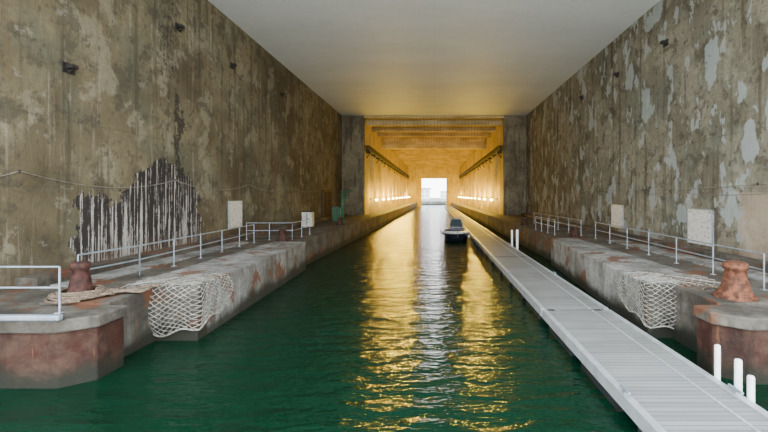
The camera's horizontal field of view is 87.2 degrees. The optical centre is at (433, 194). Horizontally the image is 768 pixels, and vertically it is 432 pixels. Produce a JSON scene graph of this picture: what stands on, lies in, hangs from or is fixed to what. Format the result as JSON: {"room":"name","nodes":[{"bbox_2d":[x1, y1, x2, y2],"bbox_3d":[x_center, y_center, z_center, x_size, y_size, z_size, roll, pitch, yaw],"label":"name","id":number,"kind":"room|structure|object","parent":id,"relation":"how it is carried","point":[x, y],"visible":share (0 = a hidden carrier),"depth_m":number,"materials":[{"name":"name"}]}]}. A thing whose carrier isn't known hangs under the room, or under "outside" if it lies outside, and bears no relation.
{"room":"submarine pen","nodes":[
{"label":"submarine pen","id":0,"kind":"room"},
{"bbox_2d":[0,287,154,356],"bbox_3d":[-10.797,5.675,11.475,4.395,5.650,1.750,0,0,0],"label":"quay","id":1,"kind":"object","parent":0,"point":[138,333],"depth_m":11.46,"materials":[{"name":"concrete"}]},
{"bbox_2d":[66,261,94,292],"bbox_3d":[-9.850,2.350,11.150,0.798,1.000,0.798,0,0,0],"label":"bollard","id":2,"kind":"object","parent":1,"relation":"on","point":[80,278],"visible":0.59,"depth_m":10.98,"materials":[{"name":"metal"}]},
{"bbox_2d":[44,284,159,303],"bbox_3d":[-9.384,2.711,11.204,2.469,0.265,1.476,0,0,-13],"label":"mooring rope","id":3,"kind":"object","parent":1,"relation":"on","point":[100,290],"visible":0.87,"depth_m":10.92,"materials":[{"name":"beige fabric"}]},
{"bbox_2d":[0,0,341,289],"bbox_3d":[-14.500,-1.850,31.250,3.000,20.700,50.500,0,0,0],"label":"wall","id":4,"kind":"structure","parent":0,"point":[148,102],"depth_m":17.72,"materials":[{"name":"concrete"}]},
{"bbox_2d":[62,61,78,74],"bbox_3d":[-12.871,-4.495,14.200,0.302,0.370,0.440,0,0,0],"label":"wall bracket","id":5,"kind":"object","parent":4,"relation":"attached to","point":[68,68],"visible":1,"depth_m":14.11,"materials":[{"name":"metal"}]},
{"bbox_2d":[0,170,313,191],"bbox_3d":[-12.960,-0.538,26.574,0.080,0.504,37.188,0,0,0],"label":"cable","id":6,"kind":"object","parent":4,"relation":"attached to","point":[17,170],"visible":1,"depth_m":16.15,"materials":[{"name":"metal"}]},
{"bbox_2d":[175,22,184,32],"bbox_3d":[-12.871,-8.495,20.300,0.302,0.370,0.440,0,0,0],"label":"wall bracket","id":7,"kind":"object","parent":4,"relation":"attached to","point":[178,27],"visible":1,"depth_m":20.19,"materials":[{"name":"metal"}]},
{"bbox_2d":[15,213,346,286],"bbox_3d":[-12.648,2.710,34.445,0.695,0.280,44.090,0,0,0],"label":"trim","id":8,"kind":"structure","parent":4,"relation":"attached to","point":[49,277],"depth_m":16.72,"materials":[{"name":"concrete"}]},
{"bbox_2d":[230,62,236,69],"bbox_3d":[-12.871,-8.295,25.700,0.302,0.370,0.440,0,0,0],"label":"wall bracket","id":9,"kind":"object","parent":4,"relation":"attached to","point":[232,65],"visible":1,"depth_m":25.58,"materials":[{"name":"metal"}]},
{"bbox_2d":[228,201,241,228],"bbox_3d":[-12.957,1.250,26.100,0.085,1.740,1.740,0,0,0],"label":"information sign","id":10,"kind":"object","parent":4,"relation":"attached to","point":[234,207],"visible":0.95,"depth_m":25.95,"materials":[{"name":"metal"}]},
{"bbox_2d":[322,190,331,216],"bbox_3d":[-12.910,0.985,48.250,0.180,3.170,3.900,0,0,0],"label":"door","id":11,"kind":"structure","parent":4,"relation":"in","point":[326,194],"depth_m":48.01,"materials":[{"name":"wood"}]},
{"bbox_2d":[342,116,407,214],"bbox_3d":[-12.950,-2.600,103.250,6.100,22.200,93.500,0,0,0],"label":"wall","id":12,"kind":"structure","parent":0,"point":[356,168],"depth_m":56.49,"materials":[{"name":"concrete"}]},
{"bbox_2d":[366,145,408,179],"bbox_3d":[-9.596,-6.239,103.725,0.693,1.761,92.450,0,0,0],"label":"beam","id":13,"kind":"structure","parent":12,"relation":"attached to","point":[370,150],"depth_m":75.09,"materials":[{"name":"metal"}]},
{"bbox_2d":[371,156,407,212],"bbox_3d":[-9.725,-1.625,104.350,0.350,8.950,83.700,0,0,0],"label":"trim","id":14,"kind":"structure","parent":12,"relation":"attached to","point":[372,157],"depth_m":80.91,"materials":[{"name":"concrete"}]},
{"bbox_2d":[0,205,767,431],"bbox_3d":[0.000,4.500,203.000,500.000,0.001,434.000,0,0,0],"label":"water","id":15,"kind":"structure","parent":0,"point":[402,326],"depth_m":10.56,"materials":[{"name":"green liquid"}]},
{"bbox_2d":[0,305,126,388],"bbox_3d":[-10.545,5.630,9.875,4.890,5.740,1.450,0,0,0],"label":"platform","id":16,"kind":"object","parent":15,"relation":"in","point":[40,348],"visible":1,"depth_m":9.38,"materials":[{"name":"concrete"}]},
{"bbox_2d":[0,266,64,313],"bbox_3d":[-10.625,2.208,9.350,3.890,1.104,0.140,0,0,0],"label":"guard railing","id":17,"kind":"object","parent":16,"relation":"on","point":[58,267],"visible":1,"depth_m":9.33,"materials":[{"name":"metal"}]},
{"bbox_2d":[121,242,305,340],"bbox_3d":[-8.501,5.660,18.275,2.398,5.680,11.850,0,0,0],"label":"quay","id":18,"kind":"object","parent":15,"relation":"in","point":[254,273],"visible":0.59,"depth_m":15.09,"materials":[{"name":"grey concrete"}]},
{"bbox_2d":[39,242,270,286],"bbox_3d":[-11.348,5.675,18.275,3.295,5.650,11.850,0,0,0],"label":"walkway","id":19,"kind":"object","parent":18,"relation":"on","point":[123,280],"visible":0.08,"depth_m":15.72,"materials":[{"name":"concrete"}]},
{"bbox_2d":[50,242,250,286],"bbox_3d":[-11.450,2.820,18.200,0.900,0.060,11.600,0,0,0],"label":"walkway slab","id":20,"kind":"object","parent":19,"relation":"on","point":[103,276],"visible":0.86,"depth_m":16.06,"materials":[{"name":"concrete"}]},
{"bbox_2d":[77,224,254,276],"bbox_3d":[-10.523,2.298,17.903,0.397,1.104,12.347,0,0,-1],"label":"guard railing","id":21,"kind":"object","parent":19,"relation":"on","point":[222,239],"visible":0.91,"depth_m":15.70,"materials":[{"name":"metal"}]},
{"bbox_2d":[121,273,232,336],"bbox_3d":[-8.381,3.556,13.140,2.492,1.612,2.220,0,0,0],"label":"safety net","id":22,"kind":"object","parent":18,"relation":"hanging from","point":[196,277],"visible":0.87,"depth_m":12.55,"materials":[{"name":"fabric"}]},
{"bbox_2d":[233,215,379,264],"bbox_3d":[-10.297,5.675,40.345,5.395,5.650,32.290,0,0,0],"label":"quay","id":23,"kind":"object","parent":15,"relation":"in","point":[325,237],"visible":0.21,"depth_m":32.35,"materials":[{"name":"concrete"}]},
{"bbox_2d":[246,219,309,239],"bbox_3d":[-10.450,2.298,27.200,3.040,1.104,3.740,0,0,0],"label":"guard railing","id":24,"kind":"object","parent":23,"relation":"on","point":[269,230],"visible":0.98,"depth_m":25.40,"materials":[{"name":"metal"}]},
{"bbox_2d":[276,230,288,241],"bbox_3d":[-9.400,2.500,24.800,0.735,0.700,0.735,0,0,0],"label":"bollard","id":25,"kind":"object","parent":23,"relation":"on","point":[282,237],"visible":1,"depth_m":24.61,"materials":[{"name":"metal"}]},
{"bbox_2d":[301,211,314,226],"bbox_3d":[-11.450,2.160,36.350,1.000,1.380,0.800,0,0,0],"label":"cabinet","id":26,"kind":"object","parent":23,"relation":"on","point":[306,215],"visible":0.95,"depth_m":36.00,"materials":[{"name":"metal"}]},
{"bbox_2d":[332,206,340,220],"bbox_3d":[-10.750,2.060,44.350,1.000,1.580,0.800,0,0,0],"label":"cabinet","id":27,"kind":"object","parent":23,"relation":"on","point":[336,210],"visible":0.88,"depth_m":44.00,"materials":[{"name":"green metal"}]},
{"bbox_2d":[336,218,344,224],"bbox_3d":[-8.900,2.500,38.000,0.840,0.700,0.840,0,0,0],"label":"bollard","id":28,"kind":"object","parent":23,"relation":"on","point":[340,220],"visible":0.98,"depth_m":37.79,"materials":[{"name":"metal"}]},
{"bbox_2d":[341,189,352,221],"bbox_3d":[-9.261,1.117,42.000,1.579,3.466,0.900,0,0,0],"label":"crane","id":29,"kind":"object","parent":23,"relation":"on","point":[342,191],"visible":0.81,"depth_m":41.84,"materials":[{"name":"green paint"}]},
{"bbox_2d":[366,203,416,226],"bbox_3d":[-8.195,5.675,103.245,3.390,5.650,93.490,0,0,0],"label":"quay","id":30,"kind":"object","parent":15,"relation":"in","point":[387,215],"visible":0.29,"depth_m":74.79,"materials":[{"name":"concrete"}]},
{"bbox_2d":[440,217,473,241],"bbox_3d":[2.220,3.681,40.667,3.180,2.639,6.766,0,0,0],"label":"motor boat","id":31,"kind":"object","parent":15,"relation":"on","point":[455,233],"visible":0.98,"depth_m":39.15,"materials":[{"name":"paint"}]},
{"bbox_2d":[451,203,501,226],"bbox_3d":[8.195,5.675,103.245,3.390,5.650,93.490,0,0,0],"label":"quay","id":32,"kind":"object","parent":15,"relation":"in","point":[480,215],"visible":0.29,"depth_m":74.79,"materials":[{"name":"concrete"}]},
{"bbox_2d":[511,230,512,245],"bbox_3d":[6.240,5.145,32.000,0.180,4.710,0.176,0,0,0],"label":"mooring post","id":33,"kind":"object","parent":15,"relation":"in","point":[511,230],"visible":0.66,"depth_m":31.92,"materials":[{"name":"white plastic"}]},
{"bbox_2d":[516,230,517,248],"bbox_3d":[6.240,5.045,30.000,0.180,4.910,0.176,0,0,0],"label":"mooring post","id":34,"kind":"object","parent":15,"relation":"in","point":[516,230],"visible":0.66,"depth_m":29.92,"materials":[{"name":"white plastic"}]},
{"bbox_2d":[488,215,621,260],"bbox_3d":[10.297,5.675,41.245,5.395,5.650,30.490,0,0,0],"label":"quay","id":35,"kind":"object","parent":15,"relation":"in","point":[538,241],"visible":0.29,"depth_m":34.03,"materials":[{"name":"concrete"}]},
{"bbox_2d":[520,218,528,224],"bbox_3d":[8.600,2.500,38.000,0.840,0.700,0.840,0,0,0],"label":"bollard","id":36,"kind":"object","parent":35,"relation":"on","point":[524,220],"visible":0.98,"depth_m":37.80,"materials":[{"name":"metal"}]},
{"bbox_2d":[535,216,554,234],"bbox_3d":[8.500,2.298,30.750,0.146,1.104,4.650,0,0,-3],"label":"guard railing","id":37,"kind":"object","parent":35,"relation":"on","point":[536,216],"visible":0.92,"depth_m":30.00,"materials":[{"name":"metal"}]},
{"bbox_2d":[533,213,581,235],"bbox_3d":[10.150,2.298,34.000,0.144,1.104,12.147,0,0,-1],"label":"guard railing","id":38,"kind":"object","parent":35,"relation":"on","point":[537,213],"visible":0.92,"depth_m":31.48,"materials":[{"name":"metal"}]},
{"bbox_2d":[570,226,580,236],"bbox_3d":[9.700,2.500,27.500,0.735,0.700,0.735,0,0,0],"label":"bollard","id":39,"kind":"object","parent":35,"relation":"on","point":[575,233],"visible":0.99,"depth_m":27.31,"materials":[{"name":"metal"}]},
{"bbox_2d":[444,206,767,431],"bbox_3d":[4.925,4.350,74.010,2.370,1.000,144.020,0,0,0],"label":"floating pontoon","id":40,"kind":"object","parent":15,"relation":"on","point":[658,388],"visible":0.89,"depth_m":9.60,"materials":[{"name":"metal"}]},
{"bbox_2d":[551,238,719,337],"bbox_3d":[8.026,5.660,19.300,2.548,5.680,13.400,0,0,0],"label":"quay","id":41,"kind":"object","parent":15,"relation":"in","point":[597,269],"visible":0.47,"depth_m":16.07,"materials":[{"name":"grey concrete"}]},
{"bbox_2d":[616,271,720,328],"bbox_3d":[7.908,3.554,13.393,2.647,1.612,2.280,0,0,0],"label":"safety net","id":42,"kind":"object","parent":41,"relation":"on","point":[640,276],"visible":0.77,"depth_m":12.99,"materials":[{"name":"fabric"}]},
{"bbox_2d":[580,239,767,284],"bbox_3d":[11.148,5.675,19.300,3.695,5.650,13.400,0,0,0],"label":"walkway","id":43,"kind":"object","parent":41,"relation":"on","point":[685,266],"visible":0.1,"depth_m":17.40,"materials":[{"name":"concrete"}]},
{"bbox_2d":[594,222,767,290],"bbox_3d":[10.200,2.298,19.000,0.146,1.104,14.159,0,0,2],"label":"guard railing","id":44,"kind":"object","parent":43,"relation":"on","point":[627,237],"visible":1,"depth_m":15.41,"materials":[{"name":"metal"}]},
{"bbox_2d":[607,240,767,282],"bbox_3d":[11.350,2.820,18.825,1.100,0.060,12.350,0,0,0],"label":"walkway slab","id":45,"kind":"object","parent":43,"relation":"on","point":[752,274],"visible":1,"depth_m":17.86,"materials":[{"name":"concrete"}]},
{"bbox_2d":[714,344,720,380],"bbox_3d":[6.200,5.385,8.750,0.120,4.230,0.117,0,0,0],"label":"mooring post","id":46,"kind":"object","parent":15,"relation":"in","point":[717,348],"visible":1,"depth_m":8.70,"materials":[{"name":"white plastic"}]},
{"bbox_2d":[693,305,767,383],"bbox_3d":[9.920,5.700,10.000,6.140,5.600,1.200,0,0,0],"label":"block","id":47,"kind":"object","parent":15,"relation":"in","point":[741,331],"visible":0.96,"depth_m":9.76,"materials":[{"name":"concrete"}]},
{"bbox_2d":[734,358,742,391],"bbox_3d":[6.200,5.420,8.150,0.140,4.160,0.136,0,0,0],"label":"mooring post","id":48,"kind":"object","parent":15,"relation":"in","point":[738,363],"visible":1,"depth_m":8.10,"materials":[{"name":"white plastic"}]},
{"bbox_2d":[747,375,754,402],"bbox_3d":[6.220,5.520,7.850,0.130,3.960,0.127,0,0,0],"label":"mooring post","id":49,"kind":"object","parent":15,"relation":"in","point":[750,378],"visible":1,"depth_m":7.80,"materials":[{"name":"white plastic"}]},
{"bbox_2d":[208,0,659,115],"bbox_3d":[0.000,-12.450,31.250,26.000,2.500,50.500,0,0,0],"label":"ceiling","id":50,"kind":"structure","parent":0,"point":[361,57],"depth_m":29.77,"materials":[{"name":"white paint"}]},
{"bbox_2d":[364,116,503,166],"bbox_3d":[0.000,-11.300,103.250,19.800,4.800,93.500,0,0,0],"label":"ceiling","id":51,"kind":"structure","parent":0,"point":[418,141],"depth_m":69.90,"materials":[{"name":"concrete"}]},
{"bbox_2d":[408,167,459,206],"bbox_3d":[0.000,-2.600,151.500,32.000,22.200,3.000,0,0,0],"label":"wall","id":52,"kind":"structure","parent":0,"point":[416,174],"depth_m":150.01,"materials":[{"name":"concrete"}]},
{"bbox_2d":[460,116,525,214],"bbox_3d":[12.950,-2.600,103.250,6.100,22.200,93.500,0,0,0],"label":"wall","id":53,"kind":"structure","parent":0,"point":[511,168],"depth_m":56.49,"materials":[{"name":"concrete"}]},
{"bbox_2d":[460,156,496,212],"bbox_3d":[9.725,-1.625,104.350,0.350,8.950,83.700,0,0,0],"label":"trim","id":54,"kind":"structure","parent":53,"relation":"attached to","point":[495,157],"depth_m":80.91,"materials":[{"name":"concrete"}]},
{"bbox_2d":[459,145,501,179],"bbox_3d":[9.596,-6.239,103.725,0.693,1.761,92.450,0,0,0],"label":"beam","id":55,"kind":"structure","parent":53,"relation":"attached to","point":[497,150],"depth_m":75.45,"materials":[{"name":"metal"}]},
{"bbox_2d":[526,0,767,260],"bbox_3d":[14.500,-1.850,31.250,3.000,20.700,50.500,0,0,0],"label":"wall","id":56,"kind":"structure","parent":0,"point":[691,111],"depth_m":22.37,"materials":[{"name":"concrete"}]},
{"bbox_2d":[611,204,623,228],"bbox_3d":[12.957,1.500,28.300,0.085,1.640,1.740,0,0,0],"label":"information sign","id":57,"kind":"object","parent":56,"relation":"attached to","point":[617,211],"visible":0.94,"depth_m":28.21,"materials":[{"name":"metal"}]},
{"bbox_2d":[521,213,767,271],"bbox_3d":[12.648,2.710,34.570,0.695,0.280,43.840,0,0,0],"label":"trim","id":58,"kind":"structure","parent":56,"relation":"attached to","point":[753,262],"depth_m":20.77,"materials":[{"name":"concrete"}]},
{"bbox_2d":[551,191,765,194],"bbox_3d":[12.960,-0.113,26.657,0.080,0.254,37.354,0,0,0],"label":"cable","id":59,"kind":"object","parent":56,"relation":"attached to","point":[667,191],"visible":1,"depth_m":21.13,"materials":[{"name":"metal"}]},
{"bbox_2d":[660,38,667,47],"bbox_3d":[12.871,-8.495,22.400,0.302,0.370,0.440,0,0,0],"label":"wall bracket","id":60,"kind":"object","parent":56,"relation":"attached to","point":[664,42],"visible":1,"depth_m":22.28,"materials":[{"name":"metal"}]},
{"bbox_2d":[574,183,759,191],"bbox_3d":[12.960,-0.403,23.657,0.080,0.174,31.354,0,0,0],"label":"cable","id":61,"kind":"object","parent":56,"relation":"attached to","point":[757,183],"visible":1,"depth_m":20.87,"materials":[{"name":"metal"}]},
{"bbox_2d":[687,208,713,246],"bbox_3d":[12.957,1.550,19.500,0.085,1.740,1.840,0,0,0],"label":"information sign","id":62,"kind":"object","parent":56,"relation":"attached to","point":[700,222],"visible":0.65,"depth_m":19.42,"materials":[{"name":"metal"}]},
{"bbox_2d":[672,285,767,352],"bbox_3d":[10.248,5.675,11.600,5.495,5.650,2.000,0,0,0],"label":"quay","id":63,"kind":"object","parent":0,"point":[684,331],"depth_m":11.83,"materials":[{"name":"concrete"}]},
{"bbox_2d":[702,285,718,289],"bbox_3d":[8.507,2.800,11.981,0.958,0.070,0.521,0,0,19],"label":"mooring rope","id":64,"kind":"object","parent":63,"relation":"on","point":[703,286],"visible":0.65,"depth_m":12.14,"materials":[{"name":"beige fabric"}]},
{"bbox_2d":[712,260,758,301],"bbox_3d":[8.400,2.350,11.150,1.050,1.000,1.050,0,0,0],"label":"bollard","id":65,"kind":"object","parent":63,"relation":"on","point":[735,284],"visible":1,"depth_m":10.90,"materials":[{"name":"metal"}]},
{"label":"outside","id":66,"kind":"structure","parent":0,"visible":0},
{"bbox_2d":[422,198,445,204],"bbox_3d":[0.000,4.200,302.500,400.000,2.600,235.000,0,0,0],"label":"quay","id":67,"kind":"object","parent":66,"point":[432,201],"visible":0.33,"depth_m":185.01,"materials":[{"name":"concrete"}]},
{"bbox_2d":[422,188,445,198],"bbox_3d":[4.500,-1.100,304.500,71.000,8.000,31.000,0,0,0],"label":"building","id":68,"kind":"structure","parent":67,"relation":"on","point":[425,191],"depth_m":290.00,"materials":[{"name":"metal"}]}
]}

